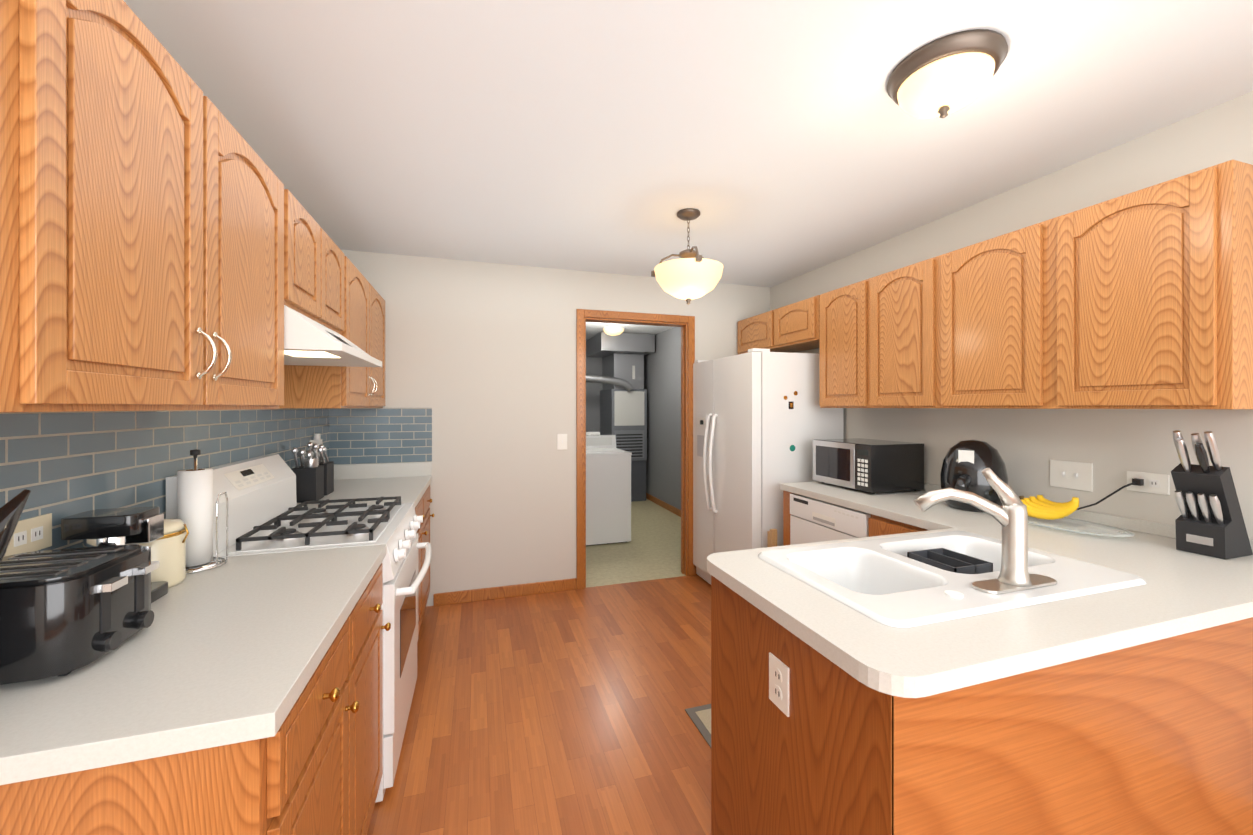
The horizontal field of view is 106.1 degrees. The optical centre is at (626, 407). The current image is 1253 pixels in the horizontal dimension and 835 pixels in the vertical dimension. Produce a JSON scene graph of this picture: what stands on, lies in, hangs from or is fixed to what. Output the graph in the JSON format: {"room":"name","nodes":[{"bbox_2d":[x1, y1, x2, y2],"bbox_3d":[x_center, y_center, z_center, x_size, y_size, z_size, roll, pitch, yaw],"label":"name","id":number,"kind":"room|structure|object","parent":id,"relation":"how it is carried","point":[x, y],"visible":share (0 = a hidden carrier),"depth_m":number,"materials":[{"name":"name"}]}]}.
{"room":"kitchen","nodes":[
{"label":"kitchen","id":0,"kind":"room"},
{"bbox_2d":[367,499,710,834],"bbox_3d":[-0.038,1.424,2.640,3.597,0.060,9.650,0,0,-18],"label":"floor","id":1,"kind":"structure","parent":0,"point":[558,713],"depth_m":2.18,"materials":[{"name":"laminate"}]},
{"bbox_2d":[0,594,363,834],"bbox_3d":[-0.943,0.957,0.916,0.626,0.875,0.527,0,0,-18],"label":"base cabinet","id":2,"kind":"object","parent":1,"relation":"on","point":[308,780],"depth_m":0.75,"materials":[{"name":"brown wood"}]},
{"bbox_2d":[0,544,386,789],"bbox_3d":[-0.999,0.500,1.102,0.632,0.038,0.955,0,0,-18],"label":"countertop","id":3,"kind":"structure","parent":2,"relation":"on","point":[223,656],"depth_m":0.84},
{"bbox_2d":[0,489,30,561],"bbox_3d":[-1.086,0.310,0.689,0.189,0.339,0.204,0,0,-18],"label":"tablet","id":4,"kind":"object","parent":3,"relation":"on","point":[11,510],"visible":1,"depth_m":0.78,"materials":[{"name":"black"}]},
{"bbox_2d":[0,544,158,684],"bbox_3d":[-1.107,0.388,0.904,0.267,0.182,0.245,0,0,-18],"label":"toaster","id":5,"kind":"object","parent":3,"relation":"on","point":[64,612],"visible":1,"depth_m":0.85,"materials":[{"name":"black metal"}]},
{"bbox_2d":[61,506,167,602],"bbox_3d":[-1.237,0.367,1.143,0.155,0.225,0.120,0,0,-18],"label":"coffee maker","id":6,"kind":"object","parent":3,"relation":"on","point":[116,526],"visible":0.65,"depth_m":1.11,"materials":[{"name":"black"}]},
{"bbox_2d":[141,519,188,587],"bbox_3d":[-1.266,0.392,1.265,0.148,0.175,0.136,0,0,-18],"label":"canister","id":7,"kind":"object","parent":3,"relation":"on","point":[168,551],"visible":0.46,"depth_m":1.25,"materials":[{"name":"beige ceramic"}]},
{"bbox_2d":[177,449,227,573],"bbox_3d":[-1.293,0.303,1.414,0.149,0.352,0.149,0,0,-18],"label":"paper towel holder","id":8,"kind":"object","parent":3,"relation":"on","point":[195,499],"visible":0.79,"depth_m":1.39,"materials":[{"name":"white paper"}]},
{"bbox_2d":[166,454,430,802],"bbox_3d":[-1.200,0.807,1.932,0.729,1.175,0.742,0,0,-18],"label":"stove","id":9,"kind":"object","parent":1,"relation":"on","point":[267,514],"visible":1,"depth_m":1.78,"materials":[{"name":"white metal"}]},
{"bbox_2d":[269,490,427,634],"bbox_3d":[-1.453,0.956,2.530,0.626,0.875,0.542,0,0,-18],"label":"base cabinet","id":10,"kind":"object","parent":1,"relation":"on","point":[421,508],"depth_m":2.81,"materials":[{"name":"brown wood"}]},
{"bbox_2d":[297,474,431,507],"bbox_3d":[-1.516,0.499,2.738,0.632,0.038,0.977,0,0,-18],"label":"countertop","id":11,"kind":"structure","parent":10,"relation":"on","point":[409,489],"depth_m":2.74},
{"bbox_2d":[291,443,323,502],"bbox_3d":[-1.640,0.334,2.421,0.113,0.288,0.130,0,0,-18],"label":"utensil caddy","id":12,"kind":"object","parent":11,"relation":"on","point":[309,473],"visible":1,"depth_m":2.37,"materials":[{"name":"black"}]},
{"bbox_2d":[307,442,333,495],"bbox_3d":[-1.692,0.334,2.593,0.110,0.289,0.131,0,0,-18],"label":"utensil caddy","id":13,"kind":"object","parent":11,"relation":"on","point":[328,477],"visible":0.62,"depth_m":2.58,"materials":[{"name":"black"}]},
{"bbox_2d":[360,554,390,834],"bbox_3d":[-1.066,0.957,1.307,0.626,0.875,0.524,0,0,-18],"label":"base cabinet","id":14,"kind":"object","parent":1,"relation":"on","point":[373,593],"depth_m":1.48,"materials":[{"name":"brown wood"}]},
{"bbox_2d":[428,482,431,595],"bbox_3d":[-1.583,0.956,2.940,0.626,0.875,0.551,0,0,-18],"label":"base cabinet","id":15,"kind":"object","parent":1,"relation":"on","point":[429,500],"depth_m":3.18,"materials":[{"name":"brown wood"}]},
{"bbox_2d":[586,432,599,434],"bbox_3d":[-0.598,0.857,5.740,0.685,1.070,0.680,0,0,-18],"label":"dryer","id":16,"kind":"object","parent":1,"relation":"on","point":[592,433],"visible":0.15,"depth_m":6.02,"materials":[{"name":"white"}]},
{"bbox_2d":[586,435,631,545],"bbox_3d":[-0.381,0.857,5.054,0.693,1.070,0.688,0,0,-18],"label":"washer","id":17,"kind":"object","parent":1,"relation":"on","point":[608,491],"visible":0.6,"depth_m":4.77,"materials":[{"name":"white metal"}]},
{"bbox_2d":[586,332,654,501],"bbox_3d":[-0.571,0.176,6.918,1.754,2.430,0.930,0,0,-18],"label":"furnace","id":18,"kind":"object","parent":1,"relation":"on","point":[623,406],"visible":0.77,"depth_m":6.90,"materials":[{"name":"grey metal"}]},
{"bbox_2d":[685,704,710,747],"bbox_3d":[0.655,1.389,2.067,0.680,0.007,0.420,0,0,-18],"label":"floor mat","id":19,"kind":"object","parent":1,"relation":"on","point":[700,717],"visible":0.18,"depth_m":2.10,"materials":[{"name":"grey"}]},
{"bbox_2d":[693,348,842,584],"bbox_3d":[0.994,0.505,3.560,0.791,1.775,0.887,0,0,-18],"label":"fridge","id":20,"kind":"object","parent":1,"relation":"on","point":[762,420],"visible":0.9,"depth_m":3.17,"materials":[{"name":"white metal"}]},
{"bbox_2d":[767,529,776,546],"bbox_3d":[0.928,1.082,2.998,0.040,0.618,0.050,0,0,-18],"label":"wood board","id":21,"kind":"object","parent":1,"relation":"on","point":[771,537],"visible":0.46,"depth_m":2.98,"materials":[{"name":"brown wood"}]},
{"bbox_2d":[864,509,937,536],"bbox_3d":[1.548,0.956,2.170,0.626,0.876,0.477,0,0,-18],"label":"base cabinet","id":22,"kind":"object","parent":1,"relation":"on","point":[879,525],"depth_m":2.18,"materials":[{"name":"brown wood"}]},
{"bbox_2d":[790,493,870,544],"bbox_3d":[1.355,0.954,2.676,0.574,0.856,0.596,0,0,-18],"label":"dishwasher","id":23,"kind":"object","parent":22,"relation":"in","point":[812,520],"visible":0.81,"depth_m":2.60,"materials":[{"name":"white metal"}]},
{"bbox_2d":[780,481,1037,528],"bbox_3d":[1.436,0.499,2.513,0.632,0.039,1.139,0,0,-18],"label":"countertop","id":24,"kind":"structure","parent":22,"relation":"on","point":[901,504],"depth_m":2.34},
{"bbox_2d":[813,438,923,493],"bbox_3d":[1.429,0.342,2.828,0.385,0.272,0.465,0,0,-18],"label":"microwave","id":25,"kind":"object","parent":24,"relation":"on","point":[872,466],"visible":1,"depth_m":2.64,"materials":[{"name":"black metal"}]},
{"bbox_2d":[940,440,1007,511],"bbox_3d":[1.605,0.316,2.220,0.337,0.325,0.260,0,0,-18],"label":"air fryer","id":26,"kind":"object","parent":24,"relation":"on","point":[965,463],"visible":0.85,"depth_m":2.14,"materials":[{"name":"black"}]},
{"bbox_2d":[1028,516,1133,536],"bbox_3d":[1.741,0.470,1.885,0.246,0.018,0.427,0,0,-18],"label":"glass platter","id":27,"kind":"object","parent":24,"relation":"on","point":[1097,525],"visible":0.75,"depth_m":1.85,"materials":[{"name":"white"}]},
{"bbox_2d":[1019,495,1078,519],"bbox_3d":[1.733,0.408,1.938,0.110,0.108,0.209,0,0,-18],"label":"bananas","id":28,"kind":"object","parent":27,"relation":"on","point":[1040,507],"visible":0.85,"depth_m":1.93,"materials":[{"name":"yellow food"}]},
{"bbox_2d":[711,578,1252,834],"bbox_3d":[1.200,0.957,1.447,1.727,0.875,0.691,0,0,-18],"label":"base cabinet","id":29,"kind":"object","parent":1,"relation":"on","point":[1126,711],"depth_m":1.06,"materials":[{"name":"brown wood"}]},
{"bbox_2d":[707,518,1252,705],"bbox_3d":[1.186,0.499,1.443,1.756,0.038,0.750,0,0,-18],"label":"countertop","id":30,"kind":"structure","parent":29,"relation":"on","point":[1184,593],"depth_m":1.08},
{"bbox_2d":[758,531,1146,627],"bbox_3d":[0.926,0.568,1.410,0.912,0.206,0.547,0,0,-18],"label":"sink","id":31,"kind":"object","parent":30,"relation":"in","point":[887,581],"visible":0.6,"depth_m":1.35,"materials":[{"name":"white ceramic"}]},
{"bbox_2d":[907,548,992,573],"bbox_3d":[1.054,0.569,1.514,0.207,0.178,0.165,0,0,-18],"label":"dish rack","id":32,"kind":"object","parent":31,"relation":"in","point":[948,560],"visible":0.1,"depth_m":1.50,"materials":[{"name":"black plastic"}]},
{"bbox_2d":[913,468,1055,593],"bbox_3d":[0.971,0.314,1.277,0.334,0.306,0.172,0,0,-18],"label":"faucet","id":33,"kind":"object","parent":30,"relation":"on","point":[1010,515],"visible":1,"depth_m":1.23,"materials":[{"name":"silver metal"}]},
{"bbox_2d":[1171,430,1252,559],"bbox_3d":[1.902,0.277,1.543,0.233,0.403,0.110,0,0,-18],"label":"knife block","id":34,"kind":"object","parent":30,"relation":"on","point":[1209,520],"visible":1,"depth_m":1.51,"materials":[{"name":"black wood"}]},
{"bbox_2d":[334,250,769,605],"bbox_3d":[-0.369,0.173,3.668,3.385,2.440,0.100,0,0,-18],"label":"wall","id":35,"kind":"structure","parent":0,"point":[480,359],"depth_m":3.44,"materials":[{"name":"white paint"}]},
{"bbox_2d":[334,462,431,477],"bbox_3d":[-1.658,0.430,3.195,0.627,0.098,0.019,0,0,-18],"label":"backsplash","id":36,"kind":"structure","parent":35,"relation":"attached to","point":[404,469],"depth_m":3.19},
{"bbox_2d":[433,578,576,605],"bbox_3d":[-0.867,1.351,3.452,1.016,0.085,0.013,0,0,-18],"label":"baseboard","id":37,"kind":"structure","parent":35,"relation":"attached to","point":[455,597],"depth_m":3.44,"materials":[{"name":"brown wood"}]},
{"bbox_2d":[557,434,566,449],"bbox_3d":[-0.486,0.263,3.571,0.075,0.118,0.016,0,0,-18],"label":"light switch","id":38,"kind":"object","parent":35,"relation":"attached to","point":[561,441],"visible":1,"depth_m":3.57,"materials":[{"name":"white plastic"}]},
{"bbox_2d":[576,309,694,588],"bbox_3d":[0.072,0.321,3.810,0.991,2.143,0.140,0,0,-18],"label":"door frame","id":39,"kind":"structure","parent":35,"relation":"attached to","point":[686,324],"depth_m":3.79,"materials":[{"name":"brown wood"}]},
{"bbox_2d":[586,340,602,431],"bbox_3d":[-0.749,0.170,7.422,1.870,2.440,0.100,0,0,-18],"label":"wall","id":40,"kind":"structure","parent":0,"point":[594,365],"depth_m":7.44,"materials":[{"name":"grey paint"}]},
{"bbox_2d":[123,0,1252,339],"bbox_3d":[-0.038,-1.076,2.638,3.597,0.060,9.650,0,0,-18],"label":"ceiling","id":41,"kind":"structure","parent":0,"point":[775,142],"depth_m":1.67,"materials":[{"name":"white paint"}]},
{"bbox_2d":[602,326,624,335],"bbox_3d":[-0.171,-0.999,6.241,0.304,0.100,0.304,0,0,-18],"label":"ceiling light","id":42,"kind":"object","parent":41,"relation":"attached to","point":[613,330],"visible":1,"depth_m":6.14,"materials":[{"name":"white glass"}]},
{"bbox_2d":[651,208,722,304],"bbox_3d":[0.343,-0.798,2.533,0.382,0.496,0.391,0,0,-18],"label":"pendant light","id":43,"kind":"object","parent":41,"relation":"hanging from","point":[688,276],"visible":1,"depth_m":2.44,"materials":[{"name":"white glass"}]},
{"bbox_2d":[887,29,1007,118],"bbox_3d":[0.980,-0.969,1.455,0.310,0.154,0.310,0,0,-18],"label":"flush ceiling light","id":44,"kind":"object","parent":41,"relation":"attached to","point":[944,76],"visible":1,"depth_m":1.38,"materials":[{"name":"brown metal"}]},
{"bbox_2d":[644,91,1252,538],"bbox_3d":[1.624,0.173,3.164,0.112,2.440,9.650,0,0,-18],"label":"wall","id":45,"kind":"structure","parent":0,"point":[1113,446],"depth_m":2.10,"materials":[{"name":"white paint"}]},
{"bbox_2d":[646,493,680,516],"bbox_3d":[0.688,1.349,5.956,0.013,0.085,3.564,0,0,-18],"label":"baseboard","id":46,"kind":"structure","parent":45,"relation":"attached to","point":[659,502],"depth_m":6.46,"materials":[{"name":"brown wood"}]},
{"bbox_2d":[738,312,792,353],"bbox_3d":[1.185,-0.587,3.789,0.342,0.290,0.601,0,0,-18],"label":"upper cabinet","id":47,"kind":"object","parent":45,"relation":"attached to","point":[752,330],"depth_m":3.79,"materials":[{"name":"brown wood"}]},
{"bbox_2d":[766,297,813,351],"bbox_3d":[1.316,-0.587,3.376,0.342,0.290,0.544,0,0,-18],"label":"upper cabinet","id":48,"kind":"object","parent":45,"relation":"attached to","point":[789,328],"depth_m":3.34,"materials":[{"name":"brown wood"}]},
{"bbox_2d":[814,284,853,407],"bbox_3d":[1.473,-0.363,2.878,0.342,0.737,0.475,0,0,-18],"label":"upper cabinet","id":49,"kind":"object","parent":45,"relation":"attached to","point":[834,309],"depth_m":2.90,"materials":[{"name":"brown wood"}]},
{"bbox_2d":[854,259,929,407],"bbox_3d":[1.578,-0.363,2.548,0.342,0.737,0.492,0,0,-18],"label":"upper cabinet","id":50,"kind":"object","parent":45,"relation":"attached to","point":[892,308],"depth_m":2.50,"materials":[{"name":"brown wood"}]},
{"bbox_2d":[930,222,1041,408],"bbox_3d":[1.722,-0.363,2.092,0.342,0.737,0.464,0,0,-18],"label":"upper cabinet","id":51,"kind":"object","parent":45,"relation":"attached to","point":[986,296],"depth_m":2.03,"materials":[{"name":"brown wood"}]},
{"bbox_2d":[1050,460,1092,491],"bbox_3d":[1.914,0.294,2.034,0.016,0.118,0.150,0,0,-18],"label":"light switch","id":52,"kind":"object","parent":45,"relation":"attached to","point":[1072,475],"visible":1,"depth_m":2.03,"materials":[{"name":"white plastic"}]},
{"bbox_2d":[1042,160,1252,408],"bbox_3d":[1.861,-0.362,1.652,0.342,0.737,0.460,0,0,-18],"label":"upper cabinet","id":53,"kind":"object","parent":45,"relation":"attached to","point":[1141,299],"depth_m":1.53,"materials":[{"name":"brown wood"}]},
{"bbox_2d":[1127,471,1168,494],"bbox_3d":[1.981,0.289,1.799,0.030,0.075,0.118,0,0,-18],"label":"electrical outlet","id":54,"kind":"object","parent":45,"relation":"attached to","point":[1152,483],"visible":1,"depth_m":1.80,"materials":[{"name":"white plastic"}]},
{"bbox_2d":[1077,482,1135,509],"bbox_3d":[1.871,0.382,1.984,0.074,0.191,0.386,0,0,-18],"label":"power cord","id":55,"kind":"object","parent":54,"relation":"attached to","point":[1114,492],"visible":0.48,"depth_m":1.88,"materials":[{"name":"black plastic"}]},
{"bbox_3d":[-1.148,0.175,0.351,0.100,2.440,5.956,0,0,-18],"label":"wall","id":56,"kind":"structure","parent":0,"visible":0},
{"bbox_2d":[0,0,291,412],"bbox_3d":[-1.131,-0.362,1.037,0.341,0.737,0.945,0,0,-18],"label":"upper cabinet","id":57,"kind":"object","parent":56,"relation":"attached to","point":[167,243],"depth_m":0.84,"materials":[{"name":"brown wood"}]},
{"bbox_2d":[0,408,431,550],"bbox_3d":[-1.258,0.237,1.918,0.635,0.482,2.701,0,0,-18],"label":"tile backsplash","id":58,"kind":"structure","parent":56,"relation":"attached to","point":[59,465],"depth_m":1.41,"materials":[{"name":"blue tile"}]},
{"bbox_2d":[4,513,51,556],"bbox_3d":[-1.296,0.280,1.020,0.007,0.075,0.118,0,0,-18],"label":"electrical outlet","id":59,"kind":"object","parent":58,"relation":"attached to","point":[32,534],"visible":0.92,"depth_m":1.03,"materials":[{"name":"beige plastic"}]},
{"bbox_2d":[310,434,321,457],"bbox_3d":[-1.840,0.235,2.799,0.043,0.154,0.075,0,0,-18],"label":"electrical outlet","id":60,"kind":"object","parent":58,"relation":"attached to","point":[317,439],"visible":0.29,"depth_m":2.78,"materials":[{"name":"white"}]},
{"bbox_2d":[292,195,331,327],"bbox_3d":[-1.337,-0.536,1.686,0.341,0.390,0.417,0,0,-18],"label":"upper cabinet","id":61,"kind":"object","parent":56,"relation":"attached to","point":[311,245],"depth_m":1.77,"materials":[{"name":"brown wood"}]},
{"bbox_2d":[292,259,384,407],"bbox_3d":[-1.646,-0.363,2.667,0.341,0.737,1.033,0,0,-18],"label":"upper cabinet","id":62,"kind":"object","parent":56,"relation":"attached to","point":[312,386],"depth_m":2.42,"materials":[{"name":"brown wood"}]},
{"bbox_2d":[329,240,347,335],"bbox_3d":[-1.428,-0.536,1.974,0.341,0.390,0.419,0,0,-18],"label":"upper cabinet","id":63,"kind":"object","parent":56,"relation":"attached to","point":[339,261],"depth_m":2.14,"materials":[{"name":"brown wood"}]},
{"bbox_2d":[284,305,381,366],"bbox_3d":[-1.307,-0.263,1.855,0.499,0.151,0.708,0,0,-18],"label":"range hood","id":64,"kind":"object","parent":63,"relation":"attached to","point":[308,341],"visible":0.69,"depth_m":1.62,"materials":[{"name":"white metal"}]}
]}

